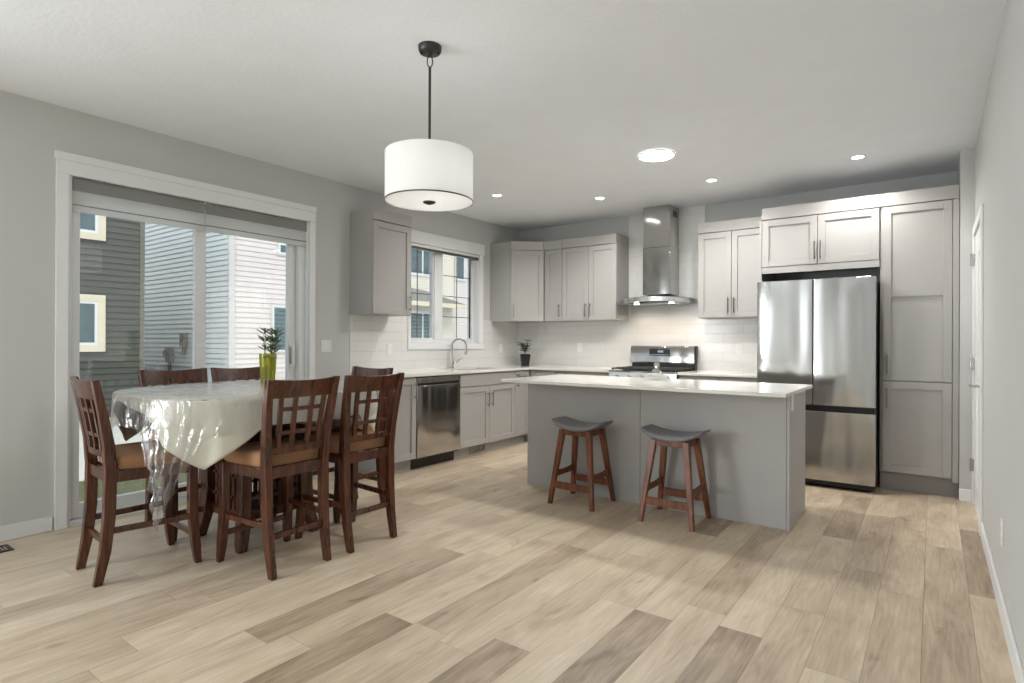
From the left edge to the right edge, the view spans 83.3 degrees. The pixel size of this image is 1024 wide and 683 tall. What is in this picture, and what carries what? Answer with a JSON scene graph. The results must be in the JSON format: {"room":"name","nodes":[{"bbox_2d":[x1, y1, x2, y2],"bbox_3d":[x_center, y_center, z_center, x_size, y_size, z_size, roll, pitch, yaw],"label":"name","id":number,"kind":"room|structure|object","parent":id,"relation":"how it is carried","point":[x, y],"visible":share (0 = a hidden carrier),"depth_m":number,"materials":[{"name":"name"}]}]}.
{"room":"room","nodes":[
{"label":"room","id":0,"kind":"room"},
{"bbox_2d":[0,90,517,529],"bbox_3d":[-3.061,-0.130,3.691,0.160,2.790,10.741,0,0,36],"label":"wall","id":1,"kind":"structure","parent":0,"point":[31,130],"depth_m":3.70,"materials":[{"name":"paint"}]},
{"bbox_2d":[0,516,51,541],"bbox_3d":[-4.501,1.160,1.583,0.013,0.095,5.245,0,0,36],"label":"baseboard","id":2,"kind":"structure","parent":1,"relation":"attached to","point":[41,525],"depth_m":3.58,"materials":[{"name":"white paint"}]},
{"bbox_2d":[72,176,204,230],"bbox_3d":[-2.647,-0.971,4.137,0.032,0.230,0.848,0,0,36],"label":"roller blind","id":3,"kind":"object","parent":1,"relation":"attached to","point":[121,202],"visible":1,"depth_m":4.09,"materials":[{"name":"grey fabric"}]},
{"bbox_2d":[54,150,316,530],"bbox_3d":[-2.430,-0.005,4.525,0.174,2.446,1.939,0,0,36],"label":"door","id":4,"kind":"structure","parent":1,"relation":"in","point":[300,260],"depth_m":4.05,"materials":[{"name":"white paint"}]},
{"bbox_2d":[205,202,306,246],"bbox_3d":[-2.127,-0.970,4.848,0.032,0.227,0.894,0,0,36],"label":"roller blind","id":5,"kind":"object","parent":1,"relation":"attached to","point":[221,220],"visible":1,"depth_m":4.80,"materials":[{"name":"grey fabric"}]},
{"bbox_2d":[321,340,331,351],"bbox_3d":[-1.729,0.042,5.367,0.009,0.115,0.116,0,0,36],"label":"light switch","id":6,"kind":"object","parent":1,"relation":"attached to","point":[326,345],"visible":1,"depth_m":5.37,"materials":[{"name":"white plastic"}]},
{"bbox_2d":[350,208,411,316],"bbox_3d":[-1.276,-0.755,5.668,0.380,0.994,0.487,0,0,36],"label":"upper cabinet","id":7,"kind":"object","parent":1,"relation":"attached to","point":[380,240],"visible":1,"depth_m":5.53,"materials":[{"name":"grey paint"}]},
{"bbox_2d":[349,315,517,372],"bbox_3d":[-0.744,0.016,6.713,0.010,0.578,2.806,0,0,36],"label":"backsplash","id":8,"kind":"structure","parent":1,"relation":"attached to","point":[369,336],"depth_m":6.17,"materials":[{"name":"white tile"}]},
{"bbox_2d":[387,344,391,354],"bbox_3d":[-1.270,0.084,5.979,0.008,0.115,0.070,0,0,36],"label":"wall outlet","id":9,"kind":"object","parent":8,"relation":"attached to","point":[389,346],"visible":1,"depth_m":5.97,"materials":[{"name":"white plastic"}]},
{"bbox_2d":[499,344,502,352],"bbox_3d":[-0.145,0.090,7.516,0.008,0.115,0.070,0,0,36],"label":"wall outlet","id":10,"kind":"object","parent":8,"relation":"attached to","point":[500,345],"visible":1,"depth_m":7.51,"materials":[{"name":"white plastic"}]},
{"bbox_2d":[407,229,484,349],"bbox_3d":[-0.797,-0.560,6.752,0.176,1.300,1.292,0,0,36],"label":"window","id":11,"kind":"structure","parent":1,"relation":"in","point":[474,340],"depth_m":6.70,"materials":[{"name":"white paint"}]},
{"bbox_2d":[411,250,430,337],"bbox_3d":[-1.037,-0.557,6.479,0.004,1.031,0.361,0,0,36],"label":"grille","id":12,"kind":"object","parent":11,"relation":"attached to","point":[417,271],"depth_m":6.63,"materials":[{"name":"grey metal"}]},
{"bbox_2d":[411,242,478,259],"bbox_3d":[-0.777,-1.041,6.708,0.067,0.060,1.150,0,0,36],"label":"roller blind","id":13,"kind":"object","parent":11,"relation":"attached to","point":[416,246],"visible":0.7,"depth_m":6.64,"materials":[{"name":"grey fabric"}]},
{"bbox_2d":[442,257,468,337],"bbox_3d":[-0.681,-0.555,6.965,0.004,1.031,0.503,0,0,36],"label":"grille","id":14,"kind":"object","parent":11,"relation":"attached to","point":[456,317],"depth_m":6.98,"materials":[{"name":"grey metal"}]},
{"bbox_2d":[0,0,1006,230],"bbox_3d":[-1.031,-1.668,2.236,5.226,0.300,10.781,0,0,36],"label":"ceiling","id":15,"kind":"structure","parent":0,"point":[555,104],"depth_m":3.39,"materials":[{"name":"paint"}]},
{"bbox_2d":[384,41,472,211],"bbox_3d":[-0.423,-1.109,2.960,0.451,0.812,0.451,0,0,36],"label":"pendant lamp","id":16,"kind":"object","parent":15,"relation":"hanging from","point":[426,175],"visible":1,"depth_m":2.80,"materials":[{"name":"white fabric"}]},
{"bbox_2d":[385,191,471,210],"bbox_3d":[-0.425,-0.721,2.960,0.440,0.006,0.440,0,0,36],"label":"diffuser","id":17,"kind":"object","parent":16,"relation":"attached to","point":[409,200],"depth_m":2.93,"materials":[{"name":"white glass"}]},
{"bbox_2d":[491,194,502,196],"bbox_3d":[-0.154,-1.508,5.943,0.124,0.006,0.124,0,0,36],"label":"recessed light","id":18,"kind":"object","parent":15,"relation":"in","point":[493,195],"visible":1,"depth_m":5.95,"materials":[{"name":"white paint"}]},
{"bbox_2d":[594,197,605,199],"bbox_3d":[0.923,-1.503,6.046,0.124,0.006,0.124,0,0,36],"label":"recessed light","id":19,"kind":"object","parent":15,"relation":"in","point":[596,198],"visible":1,"depth_m":6.05,"materials":[{"name":"white paint"}]},
{"bbox_2d":[638,149,674,161],"bbox_3d":[1.168,-1.501,4.653,0.294,0.012,0.294,0,0,36],"label":"recessed light","id":20,"kind":"object","parent":15,"relation":"in","point":[654,155],"visible":1,"depth_m":4.63,"materials":[{"name":"white paint"}]},
{"bbox_2d":[640,151,672,160],"bbox_3d":[1.168,-1.501,4.653,0.260,0.009,0.260,0,0,36],"label":"diffuser","id":21,"kind":"object","parent":20,"relation":"attached to","point":[646,155],"depth_m":4.64,"materials":[{"name":"white plastic"}]},
{"bbox_2d":[705,178,718,181],"bbox_3d":[1.860,-1.500,5.361,0.124,0.006,0.124,0,0,36],"label":"recessed light","id":22,"kind":"object","parent":15,"relation":"in","point":[710,179],"visible":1,"depth_m":5.36,"materials":[{"name":"white paint"}]},
{"bbox_2d":[849,154,866,159],"bbox_3d":[2.810,-1.497,4.678,0.124,0.006,0.124,0,0,36],"label":"recessed light","id":23,"kind":"object","parent":15,"relation":"in","point":[860,156],"visible":1,"depth_m":4.68,"materials":[{"name":"white paint"}]},
{"bbox_2d":[0,441,1015,682],"bbox_3d":[-1.042,1.223,2.233,4.826,0.003,10.381,0,0,36],"label":"floor","id":24,"kind":"structure","parent":0,"point":[482,578],"depth_m":2.77,"materials":[{"name":"brown wood"}]},
{"bbox_2d":[0,544,13,552],"bbox_3d":[-3.046,1.211,3.277,0.140,0.006,0.300,0,0,36],"label":"floor vent","id":25,"kind":"object","parent":24,"relation":"in","point":[9,548],"visible":1,"depth_m":3.37,"materials":[{"name":"black plastic"}]},
{"bbox_2d":[70,376,201,587],"bbox_3d":[-2.052,0.704,3.135,0.442,1.030,0.525,0,0,41],"label":"dining chair","id":26,"kind":"object","parent":24,"relation":"on","point":[119,462],"visible":0.94,"depth_m":3.02,"materials":[{"name":"brown wood"}]},
{"bbox_2d":[99,440,184,469],"bbox_3d":[-2.019,0.611,3.172,0.427,0.089,0.394,0,0,41],"label":"seat cushion","id":27,"kind":"object","parent":26,"relation":"on","point":[127,456],"depth_m":3.03,"materials":[{"name":"brown leather"}]},
{"bbox_2d":[138,368,207,541],"bbox_3d":[-2.141,0.704,3.822,0.525,1.030,0.442,0,0,36],"label":"dining chair","id":28,"kind":"object","parent":24,"relation":"on","point":[146,377],"visible":0.17,"depth_m":3.82,"materials":[{"name":"brown wood"}]},
{"bbox_2d":[151,431,158,439],"bbox_3d":[-2.100,0.612,3.793,0.394,0.089,0.427,0,0,36],"label":"seat cushion","id":29,"kind":"object","parent":28,"relation":"on","point":[154,436],"depth_m":3.70,"materials":[{"name":"brown leather"}]},
{"bbox_2d":[189,400,318,553],"bbox_3d":[-1.617,0.758,3.669,1.250,0.926,1.490,0,0,36],"label":"dining table","id":30,"kind":"object","parent":24,"relation":"on","point":[245,502],"visible":0.29,"depth_m":3.57,"materials":[{"name":"brown wood"}]},
{"bbox_2d":[113,381,377,469],"bbox_3d":[-1.612,0.475,3.672,1.294,0.368,1.518,0,0,36],"label":"tablecloth","id":31,"kind":"object","parent":30,"relation":"on","point":[211,429],"visible":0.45,"depth_m":2.97,"materials":[{"name":"white fabric"}]},
{"bbox_2d":[110,379,377,530],"bbox_3d":[-1.619,0.616,3.667,1.329,0.661,1.563,0,0,36],"label":"tablecloth","id":32,"kind":"object","parent":31,"relation":"on","point":[214,387],"visible":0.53,"depth_m":3.32,"materials":[{"name":"clear plastic"}]},
{"bbox_2d":[259,353,276,384],"bbox_3d":[-1.613,0.182,3.807,0.110,0.205,0.110,0,0,36],"label":"glass vase","id":33,"kind":"object","parent":32,"relation":"on","point":[267,361],"visible":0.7,"depth_m":3.77,"materials":[{"name":"yellow glass"}]},
{"bbox_2d":[256,327,283,357],"bbox_3d":[-1.602,0.087,3.815,0.178,0.369,0.131,0,0,6],"label":"sprigs","id":34,"kind":"object","parent":33,"relation":"in","point":[271,338],"visible":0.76,"depth_m":3.81,"materials":[{"name":"green plant"}]},
{"bbox_2d":[252,496,278,509],"bbox_3d":[-1.619,1.043,3.669,0.330,0.025,0.330,0,0,36],"label":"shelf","id":35,"kind":"object","parent":30,"relation":"attached to","point":[276,499],"depth_m":3.69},
{"bbox_2d":[210,367,298,486],"bbox_3d":[-1.861,0.705,4.204,0.525,1.030,0.442,0,0,36],"label":"dining chair","id":36,"kind":"object","parent":24,"relation":"on","point":[252,373],"visible":0.15,"depth_m":4.30,"materials":[{"name":"brown wood"}]},
{"bbox_2d":[216,376,339,580],"bbox_3d":[-1.297,0.707,3.214,0.525,1.030,0.442,0,0,36],"label":"dining chair","id":37,"kind":"object","parent":24,"relation":"on","point":[257,459],"visible":0.98,"depth_m":3.12,"materials":[{"name":"brown wood"}]},
{"bbox_2d":[224,438,318,466],"bbox_3d":[-1.337,0.614,3.244,0.394,0.089,0.427,0,0,36],"label":"seat cushion","id":38,"kind":"object","parent":37,"relation":"on","point":[250,454],"depth_m":3.11,"materials":[{"name":"brown leather"}]},
{"bbox_2d":[295,372,404,553],"bbox_3d":[-1.005,0.708,3.598,0.525,1.030,0.442,0,0,36],"label":"dining chair","id":39,"kind":"object","parent":24,"relation":"on","point":[346,442],"visible":0.91,"depth_m":3.50,"materials":[{"name":"brown wood"}]},
{"bbox_2d":[302,428,384,453],"bbox_3d":[-1.044,0.616,3.627,0.394,0.089,0.427,0,0,36],"label":"seat cushion","id":40,"kind":"object","parent":39,"relation":"on","point":[336,447],"depth_m":3.50,"materials":[{"name":"brown leather"}]},
{"bbox_2d":[313,366,393,522],"bbox_3d":[-1.202,0.708,4.210,0.442,1.030,0.525,0,0,36],"label":"dining chair","id":41,"kind":"object","parent":24,"relation":"on","point":[378,475],"visible":0.2,"depth_m":4.22,"materials":[{"name":"brown wood"}]},
{"bbox_2d":[313,418,372,433],"bbox_3d":[-1.231,0.615,4.170,0.427,0.089,0.394,0,0,36],"label":"seat cushion","id":42,"kind":"object","parent":41,"relation":"on","point":[336,422],"depth_m":4.06,"materials":[{"name":"brown leather"}]},
{"bbox_2d":[358,377,416,473],"bbox_3d":[-1.226,0.778,5.502,0.664,0.893,0.285,0,0,36],"label":"base cabinet","id":43,"kind":"object","parent":24,"relation":"on","point":[405,436],"visible":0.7,"depth_m":5.37,"materials":[{"name":"grey paint"}]},
{"bbox_2d":[410,374,459,469],"bbox_3d":[-0.958,0.779,5.869,0.606,0.893,0.613,0,0,36],"label":"dishwasher","id":44,"kind":"object","parent":24,"relation":"on","point":[438,397],"visible":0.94,"depth_m":5.67,"materials":[{"name":"grey metal"}]},
{"bbox_2d":[453,369,514,458],"bbox_3d":[-0.489,0.782,6.509,0.664,0.893,0.966,0,0,36],"label":"base cabinet","id":45,"kind":"object","parent":24,"relation":"on","point":[487,403],"visible":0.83,"depth_m":6.29,"materials":[{"name":"grey paint"}]},
{"bbox_2d":[470,443,484,453],"bbox_3d":[-0.375,1.163,6.293,0.008,0.090,0.260,0,0,36],"label":"vent grille","id":46,"kind":"object","parent":45,"relation":"attached to","point":[481,447],"visible":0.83,"depth_m":6.29,"materials":[{"name":"silver metal"}]},
{"bbox_2d":[509,370,528,445],"bbox_3d":[-0.115,0.784,7.020,0.664,0.893,0.295,0,0,36],"label":"base cabinet","id":47,"kind":"object","parent":24,"relation":"on","point":[521,389],"visible":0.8,"depth_m":6.85,"materials":[{"name":"grey paint"}]},
{"bbox_2d":[524,370,556,441],"bbox_3d":[0.285,0.785,7.282,0.996,0.893,0.664,0,0,36],"label":"base cabinet","id":48,"kind":"object","parent":24,"relation":"on","point":[532,373],"visible":0.12,"depth_m":6.89,"materials":[{"name":"grey paint"}]},
{"bbox_2d":[547,416,615,511],"bbox_3d":[0.537,0.913,4.418,0.416,0.634,0.373,0,0,36],"label":"bar stool","id":49,"kind":"object","parent":24,"relation":"on","point":[569,426],"visible":1,"depth_m":4.38,"materials":[{"name":"brown wood"}]},
{"bbox_2d":[556,371,608,375],"bbox_3d":[0.967,0.788,6.783,0.688,0.893,0.664,0,0,36],"label":"base cabinet","id":50,"kind":"object","parent":24,"relation":"on","point":[557,372],"visible":0.03,"depth_m":6.54,"materials":[{"name":"grey paint"}]},
{"bbox_2d":[348,364,614,377],"bbox_3d":[-0.069,0.322,6.211,1.693,0.028,2.815,0,0,36],"label":"countertop","id":51,"kind":"structure","parent":50,"relation":"on","point":[495,368],"depth_m":6.51,"materials":[{"name":"white stone"}]},
{"bbox_2d":[450,338,466,367],"bbox_3d":[-0.620,0.133,6.676,0.205,0.345,0.052,0,0,-11],"label":"kitchen faucet","id":52,"kind":"object","parent":51,"relation":"on","point":[463,340],"visible":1,"depth_m":6.66,"materials":[{"name":"silver metal"}]},
{"bbox_2d":[450,358,453,367],"bbox_3d":[-0.696,0.248,6.661,0.052,0.115,0.052,0,0,36],"label":"faucet","id":53,"kind":"object","parent":52,"relation":"on","point":[451,359],"depth_m":6.64,"materials":[{"name":"silver metal"}]},
{"bbox_2d":[517,340,530,365],"bbox_3d":[0.157,0.144,7.330,0.204,0.332,0.180,0,0,0],"label":"potted plant","id":54,"kind":"object","parent":51,"relation":"on","point":[524,358],"visible":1,"depth_m":7.27,"materials":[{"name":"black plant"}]},
{"bbox_2d":[609,346,697,378],"bbox_3d":[1.540,0.627,6.324,0.766,1.158,0.703,0,0,36],"label":"gas range","id":55,"kind":"object","parent":24,"relation":"on","point":[672,360],"visible":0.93,"depth_m":6.41,"materials":[{"name":"grey metal"}]},
{"bbox_2d":[609,369,694,373],"bbox_3d":[1.541,0.328,6.323,0.766,0.027,0.572,0,0,36],"label":"cooktop","id":56,"kind":"object","parent":55,"relation":"in","point":[617,371],"depth_m":6.12,"materials":[{"name":"silver metal"}]},
{"bbox_2d":[527,384,804,530],"bbox_3d":[1.150,0.785,4.614,2.079,0.896,0.601,0,0,36],"label":"kitchen island","id":57,"kind":"object","parent":24,"relation":"on","point":[753,451],"visible":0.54,"depth_m":4.14,"materials":[{"name":"grey paint"}]},
{"bbox_2d":[501,374,812,397],"bbox_3d":[1.054,0.324,4.461,2.142,0.024,0.954,0,0,36],"label":"island countertop","id":58,"kind":"structure","parent":57,"relation":"on","point":[781,390],"depth_m":4.19,"materials":[{"name":"white stone"}]},
{"bbox_2d":[791,395,793,410],"bbox_3d":[1.852,0.400,3.804,0.008,0.115,0.060,0,0,36],"label":"wall outlet","id":59,"kind":"object","parent":57,"relation":"attached to","point":[792,396],"visible":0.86,"depth_m":3.79,"materials":[{"name":"white plastic"}]},
{"bbox_2d":[638,424,710,531],"bbox_3d":[1.128,0.915,3.985,0.416,0.634,0.373,0,0,36],"label":"bar stool","id":60,"kind":"object","parent":24,"relation":"on","point":[665,438],"visible":1,"depth_m":3.94,"materials":[{"name":"brown wood"}]},
{"bbox_2d":[679,375,717,380],"bbox_3d":[2.030,0.791,6.005,0.390,0.893,0.664,0,0,36],"label":"base cabinet","id":61,"kind":"object","parent":24,"relation":"on","point":[713,378],"visible":0.07,"depth_m":5.76,"materials":[{"name":"grey paint"}]},
{"bbox_2d":[677,370,756,377],"bbox_3d":[2.192,0.331,5.897,0.782,0.028,0.652,0,0,36],"label":"countertop","id":62,"kind":"structure","parent":61,"relation":"on","point":[741,374],"depth_m":5.71,"materials":[{"name":"white stone"}]},
{"bbox_2d":[718,377,756,381],"bbox_3d":[2.346,0.792,5.774,0.384,0.893,0.664,0,0,36],"label":"base cabinet","id":63,"kind":"object","parent":24,"relation":"on","point":[737,379],"visible":0.02,"depth_m":5.54,"materials":[{"name":"grey paint"}]},
{"bbox_2d":[759,221,776,281],"bbox_3d":[2.515,0.057,5.653,0.022,2.366,0.664,0,0,36],"label":"gable panel","id":64,"kind":"object","parent":24,"relation":"on","point":[767,277],"visible":0.2,"depth_m":5.39,"materials":[{"name":"grey paint"}]},
{"bbox_2d":[757,276,879,491],"bbox_3d":[2.816,0.351,5.255,0.906,1.779,0.850,0,0,36],"label":"refrigerator","id":65,"kind":"object","parent":24,"relation":"on","point":[824,334],"visible":0.77,"depth_m":4.85,"materials":[{"name":"grey metal"}]},
{"bbox_2d":[879,184,959,497],"bbox_3d":[3.479,0.005,4.925,0.525,2.476,0.700,0,0,36],"label":"pantry cabinet","id":66,"kind":"object","parent":24,"relation":"on","point":[919,228],"visible":1,"depth_m":4.67,"materials":[{"name":"grey paint"}]},
{"bbox_2d":[518,171,956,282],"bbox_3d":[2.140,-0.106,6.441,4.986,2.790,0.160,0,0,36],"label":"wall","id":67,"kind":"structure","parent":0,"point":[749,208],"depth_m":5.91,"materials":[{"name":"paint"}]},
{"bbox_2d":[490,241,547,322],"bbox_3d":[0.155,-0.748,7.403,0.639,0.994,0.634,0,0,36],"label":"upper cabinet","id":68,"kind":"object","parent":67,"relation":"attached to","point":[516,267],"visible":0.95,"depth_m":7.19,"materials":[{"name":"grey paint"}]},
{"bbox_2d":[543,240,567,321],"bbox_3d":[0.592,-0.746,7.240,0.271,0.994,0.380,0,0,36],"label":"upper cabinet","id":69,"kind":"object","parent":67,"relation":"attached to","point":[552,249],"visible":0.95,"depth_m":7.12,"materials":[{"name":"grey paint"}]},
{"bbox_2d":[562,233,628,321],"bbox_3d":[0.995,-0.745,6.945,0.725,0.994,0.380,0,0,36],"label":"upper cabinet","id":70,"kind":"object","parent":67,"relation":"attached to","point":[595,269],"visible":1,"depth_m":6.80,"materials":[{"name":"grey paint"}]},
{"bbox_2d":[518,205,756,371],"bbox_3d":[1.394,-0.595,6.884,3.235,1.818,0.010,0,0,36],"label":"backsplash","id":71,"kind":"structure","parent":67,"relation":"attached to","point":[604,343],"depth_m":6.71,"materials":[{"name":"white tile"}]},
{"bbox_2d":[577,343,581,351],"bbox_3d":[0.852,0.074,7.266,0.070,0.115,0.008,0,0,36],"label":"wall outlet","id":72,"kind":"object","parent":71,"relation":"attached to","point":[579,345],"visible":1,"depth_m":7.26,"materials":[{"name":"white plastic"}]},
{"bbox_2d":[735,344,741,353],"bbox_3d":[2.412,0.080,6.124,0.070,0.115,0.008,0,0,36],"label":"wall outlet","id":73,"kind":"object","parent":71,"relation":"attached to","point":[738,347],"visible":1,"depth_m":6.12,"materials":[{"name":"white plastic"}]},
{"bbox_2d":[616,204,697,305],"bbox_3d":[1.609,-0.955,6.423,0.840,1.094,0.479,0,0,36],"label":"range hood","id":74,"kind":"object","parent":67,"relation":"attached to","point":[661,223],"visible":1,"depth_m":6.37,"materials":[{"name":"silver metal"}]},
{"bbox_2d":[698,216,761,318],"bbox_3d":[2.318,-0.740,5.977,0.673,0.994,0.380,0,0,36],"label":"upper cabinet","id":75,"kind":"object","parent":67,"relation":"attached to","point":[728,250],"visible":0.73,"depth_m":5.87,"materials":[{"name":"grey paint"}]},
{"bbox_2d":[762,194,879,274],"bbox_3d":[2.894,-0.931,5.358,0.929,0.608,0.700,0,0,36],"label":"upper cabinet","id":76,"kind":"object","parent":67,"relation":"attached to","point":[839,234],"visible":0.96,"depth_m":5.08,"materials":[{"name":"grey paint"}]},
{"bbox_2d":[957,148,974,495],"bbox_3d":[3.738,-0.101,4.750,0.091,2.790,0.681,0,0,36],"label":"wall","id":77,"kind":"structure","parent":0,"point":[966,165],"depth_m":4.48,"materials":[{"name":"paint"}]},
{"bbox_2d":[959,488,971,501],"bbox_3d":[3.526,1.195,4.470,0.094,0.095,0.013,0,0,36],"label":"baseboard","id":78,"kind":"structure","parent":77,"relation":"attached to","point":[965,495],"depth_m":4.47,"materials":[{"name":"white paint"}]},
{"bbox_2d":[974,0,1023,668],"bbox_3d":[0.916,-0.116,0.682,0.160,2.790,10.581,0,0,36],"label":"wall","id":79,"kind":"structure","parent":0,"point":[999,149],"depth_m":2.56,"materials":[{"name":"paint"}]},
{"bbox_2d":[968,203,983,534],"bbox_3d":[3.270,0.181,4.061,0.101,2.120,0.978,0,0,36],"label":"door","id":80,"kind":"structure","parent":79,"relation":"in","point":[977,255],"depth_m":4.00,"materials":[{"name":"white paint"}]},
{"bbox_2d":[980,522,1023,682],"bbox_3d":[0.408,1.179,0.140,0.013,0.095,8.715,0,0,36],"label":"baseboard","id":81,"kind":"structure","parent":79,"relation":"attached to","point":[1017,667],"depth_m":2.45,"materials":[{"name":"white paint"}]},
{"bbox_2d":[1000,518,1003,546],"bbox_3d":[2.220,0.866,2.610,0.008,0.115,0.070,0,0,36],"label":"wall outlet","id":82,"kind":"object","parent":79,"relation":"attached to","point":[1002,522],"visible":1,"depth_m":2.58,"materials":[{"name":"white plastic"}]},
{"label":"outside","id":83,"kind":"structure","parent":0,"visible":0},
{"bbox_2d":[79,416,154,480],"bbox_3d":[-8.984,1.769,23.917,26.400,0.180,52.000,0,0,36],"label":"paving","id":84,"kind":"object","parent":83,"point":[117,434],"depth_m":9.83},
{"bbox_2d":[79,213,144,416],"bbox_3d":[-14.576,-1.550,11.604,8.300,6.350,9.900,0,0,36],"label":"house","id":85,"kind":"structure","parent":84,"relation":"on","point":[112,250],"depth_m":12.64,"materials":[{"name":"grey"}]},
{"bbox_2d":[144,223,285,385],"bbox_3d":[-9.719,-2.574,18.152,9.200,8.450,3.200,0,0,36],"label":"house","id":86,"kind":"structure","parent":84,"relation":"on","point":[246,277],"depth_m":15.66,"materials":[{"name":"white"}]},
{"bbox_2d":[162,348,173,384],"bbox_3d":[-9.883,0.889,16.564,0.330,1.420,0.185,0,0,36],"label":"utility meter","id":87,"kind":"object","parent":86,"relation":"attached to","point":[168,353],"visible":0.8,"depth_m":16.52,"materials":[{"name":"grey metal"}]},
{"bbox_2d":[179,334,187,351],"bbox_3d":[-9.168,0.041,16.081,0.250,0.520,0.125,0,0,36],"label":"junction box","id":88,"kind":"object","parent":86,"relation":"attached to","point":[183,338],"visible":1,"depth_m":16.02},
{"bbox_2d":[274,308,285,348],"bbox_3d":[-6.252,-0.362,16.071,0.002,1.130,0.840,0,0,36],"label":"window","id":89,"kind":"structure","parent":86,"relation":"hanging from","point":[279,313],"depth_m":15.89,"materials":[{"name":"glass"}]},
{"bbox_2d":[411,249,467,339],"bbox_3d":[-4.552,-2.048,23.910,9.540,7.450,10.800,0,0,36],"label":"house","id":90,"kind":"structure","parent":84,"relation":"on","point":[449,262],"depth_m":20.33,"materials":[{"name":"beige"}]},
{"bbox_2d":[411,315,428,337],"bbox_3d":[-2.934,-0.466,18.910,0.002,0.770,1.140,0,0,36],"label":"window","id":91,"kind":"structure","parent":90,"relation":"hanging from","point":[423,321],"depth_m":18.83,"materials":[{"name":"glass"}]},
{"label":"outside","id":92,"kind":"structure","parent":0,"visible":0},
{"bbox_2d":[70,473,186,526],"bbox_3d":[0.099,1.735,11.073,3.430,0.100,30.000,0,0,36],"label":"lawn","id":93,"kind":"structure","parent":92,"point":[123,487],"depth_m":6.65,"materials":[{"name":"green plant"}]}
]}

